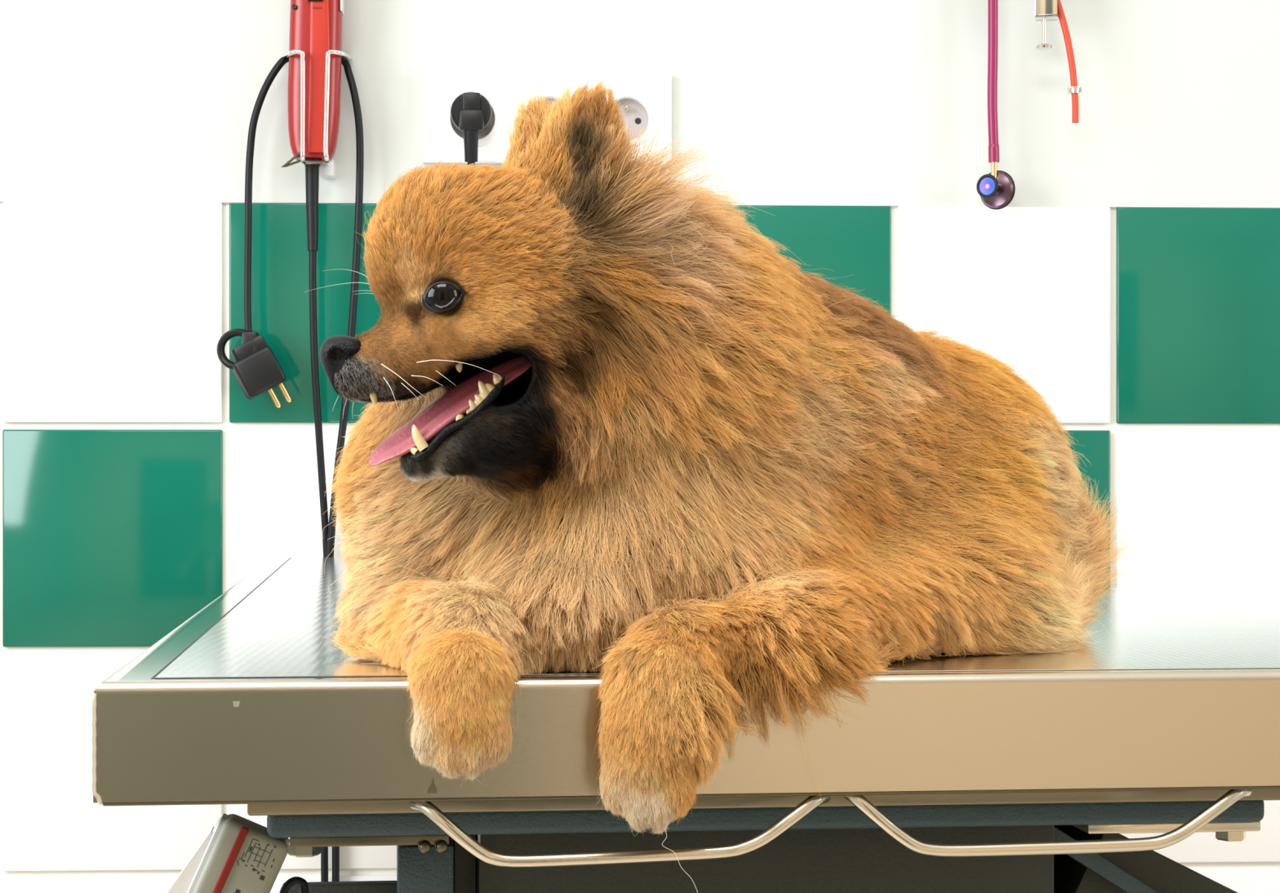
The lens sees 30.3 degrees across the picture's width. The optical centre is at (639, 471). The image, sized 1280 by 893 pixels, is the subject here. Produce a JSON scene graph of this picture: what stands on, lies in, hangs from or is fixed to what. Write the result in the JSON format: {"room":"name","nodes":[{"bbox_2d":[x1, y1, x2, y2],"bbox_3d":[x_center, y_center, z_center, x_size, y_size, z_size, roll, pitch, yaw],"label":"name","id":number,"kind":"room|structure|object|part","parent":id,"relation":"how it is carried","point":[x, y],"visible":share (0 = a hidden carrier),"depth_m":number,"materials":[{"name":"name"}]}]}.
{"room":"veterinary exam room","nodes":[
{"label":"veterinary exam room","id":0,"kind":"room"},
{"bbox_2d":[0,0,1279,892],"bbox_3d":[0.155,-0.275,2.183,3.900,2.600,0.102,0,0,-3],"label":"wall","id":1,"kind":"structure","parent":0,"point":[1135,251],"depth_m":2.12,"materials":[{"name":"white tile"}]},
{"bbox_2d":[280,48,352,178],"bbox_3d":[-0.288,-0.317,2.083,0.064,0.111,0.063,0,0,-3],"label":"holder","id":2,"kind":"object","parent":1,"relation":"attached to","point":[327,167],"visible":1,"depth_m":2.05,"materials":[{"name":"silver metal"}]},
{"bbox_2d":[216,0,364,881],"bbox_3d":[-0.309,-0.031,2.088,0.123,0.956,0.056,0,0,16],"label":"hair clipper","id":3,"kind":"object","parent":2,"relation":"hanging from","point":[315,25],"visible":0.73,"depth_m":2.08,"materials":[{"name":"red plastic"}]},
{"bbox_3d":[-0.344,-0.110,2.082,0.014,0.025,0.014,0,0,-2],"label":"cord entry","id":4,"kind":"part","parent":3,"relation":"part of","materials":[{"name":"black plastic"}]},
{"bbox_2d":[307,0,323,8],"bbox_3d":[-0.283,-0.414,2.062,0.014,0.020,0.008,0,0,-2],"label":"switch","id":5,"kind":"object","parent":3,"relation":"attached to","point":[311,3],"depth_m":2.06,"materials":[{"name":"red plastic"}]},
{"bbox_3d":[-0.281,-0.382,2.064,0.019,0.207,0.006,0,0,-2],"label":"panel","id":6,"kind":"part","parent":3,"relation":"part of","materials":[{"name":"red plastic"}]},
{"bbox_2d":[449,91,492,166],"bbox_3d":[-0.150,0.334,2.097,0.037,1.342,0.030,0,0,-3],"label":"plug","id":7,"kind":"object","parent":1,"relation":"attached to","point":[471,113],"visible":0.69,"depth_m":2.09,"materials":[{"name":"black plastic"}]},
{"bbox_2d":[422,71,671,164],"bbox_3d":[-0.083,-0.317,2.117,0.223,0.081,0.013,0,0,-3],"label":"power outlet","id":8,"kind":"object","parent":1,"relation":"attached to","point":[649,105],"visible":0.44,"depth_m":2.11,"materials":[{"name":"white plastic"}]},
{"bbox_2d":[444,89,501,146],"bbox_3d":[-0.150,-0.315,2.113,0.051,0.051,0.012,0,0,-2],"label":"socket","id":9,"kind":"object","parent":8,"relation":"attached to","point":[491,136],"depth_m":2.11,"materials":[{"name":"grey plastic"}]},
{"bbox_2d":[522,89,566,114],"bbox_3d":[-0.081,-0.316,2.116,0.051,0.051,0.012,0,0,-2],"label":"socket","id":10,"kind":"object","parent":8,"relation":"attached to","point":[550,94],"depth_m":2.11,"materials":[{"name":"grey plastic"}]},
{"bbox_2d":[606,89,656,146],"bbox_3d":[-0.011,-0.316,2.119,0.051,0.051,0.012,0,0,-2],"label":"socket","id":11,"kind":"object","parent":8,"relation":"attached to","point":[641,109],"depth_m":2.12,"materials":[{"name":"grey plastic"}]},
{"bbox_2d":[976,0,1015,209],"bbox_3d":[0.317,-0.404,2.111,0.035,0.339,0.060,0,0,-3],"label":"stethoscope","id":12,"kind":"object","parent":1,"relation":"hanging from","point":[996,189],"visible":1,"depth_m":2.11,"materials":[{"name":"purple rubber"}]},
{"bbox_2d":[979,177,995,195],"bbox_3d":[0.309,-0.254,2.100,0.016,0.016,0.001,0,0,36],"label":"stethoscope diaphragm","id":13,"kind":"object","parent":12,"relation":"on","point":[987,184],"depth_m":2.10,"materials":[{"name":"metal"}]},
{"bbox_3d":[0.317,-0.268,2.111,0.006,0.021,0.006,0,0,-22],"label":"stem","id":14,"kind":"part","parent":12,"relation":"part of","materials":[{"name":"gold metal"}]},
{"bbox_2d":[1034,0,1082,123],"bbox_3d":[0.371,-0.391,2.114,0.042,0.163,0.059,0,0,-3],"label":"tourniquet","id":15,"kind":"object","parent":1,"relation":"attached to","point":[1045,11],"visible":1,"depth_m":2.10,"materials":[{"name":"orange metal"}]},
{"bbox_3d":[0.360,-0.378,2.103,0.015,0.006,0.015,0,0,42],"label":"screw knob","id":16,"kind":"part","parent":15,"relation":"part of","materials":[{"name":"silver metal"}]},
{"bbox_3d":[0.362,-0.428,2.105,0.020,0.050,0.022,0,0,12],"label":"clamp frame","id":17,"kind":"part","parent":15,"relation":"part of","materials":[{"name":"silver metal"}]},
{"bbox_3d":[0.236,1.075,0.336,4.100,0.100,3.800,0,0,-2],"label":"floor","id":18,"kind":"structure","parent":0,"visible":0},
{"bbox_2d":[91,557,1279,892],"bbox_3d":[0.022,0.550,1.481,0.653,0.950,1.260,0,0,-3],"label":"exam table","id":19,"kind":"object","parent":18,"relation":"on","point":[1023,772],"visible":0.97,"depth_m":0.89,"materials":[{"name":"silver metal"}]},
{"bbox_3d":[-0.106,0.141,0.929,0.060,0.004,0.065,0,0,-6],"label":"mounting plate","id":20,"kind":"part","parent":19,"relation":"part of","materials":[{"name":"grey metal"}]},
{"bbox_3d":[-0.096,0.507,1.194,0.008,0.737,0.480,0,0,-6],"label":"panel","id":21,"kind":"part","parent":19,"relation":"part of","materials":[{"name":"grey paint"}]},
{"bbox_3d":[-0.006,0.132,0.868,0.157,0.025,0.016,0,0,-5],"label":"leash rail","id":22,"kind":"part","parent":19,"relation":"part of","materials":[{"name":"silver metal"}]},
{"bbox_3d":[0.025,0.076,1.481,0.531,0.002,1.200,0,0,-6],"label":"stamped plate","id":23,"kind":"part","parent":19,"relation":"part of","materials":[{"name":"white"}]},
{"bbox_2d":[304,69,1154,892],"bbox_3d":[0.048,0.005,0.982,0.387,0.291,0.210,0,0,-38],"label":"dog","id":24,"kind":"object","parent":19,"relation":"on","point":[609,427],"visible":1,"depth_m":0.89},
{"bbox_3d":[0.045,0.124,1.483,0.507,0.009,1.168,0,0,-6],"label":"support frame","id":25,"kind":"part","parent":19,"relation":"part of","materials":[{"name":"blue metal"}]},
{"bbox_3d":[0.155,0.131,0.885,0.158,0.025,0.015,0,0,-6],"label":"leash rail","id":26,"kind":"part","parent":19,"relation":"part of","materials":[{"name":"silver metal"}]},
{"bbox_3d":[0.156,0.507,1.239,0.030,0.737,0.385,0,0,-6],"label":"panel","id":27,"kind":"part","parent":19,"relation":"part of","materials":[{"name":"black metal"}]},
{"bbox_3d":[0.249,0.211,1.025,0.164,0.122,0.050,0,0,-6],"label":"scissor arm","id":28,"kind":"part","parent":19,"relation":"part of","materials":[{"name":"grey paint"}]},
{"bbox_3d":[0.207,0.141,0.963,0.070,0.004,0.065,0,0,-6],"label":"mounting plate","id":29,"kind":"part","parent":19,"relation":"part of","materials":[{"name":"silver metal"}]}
]}

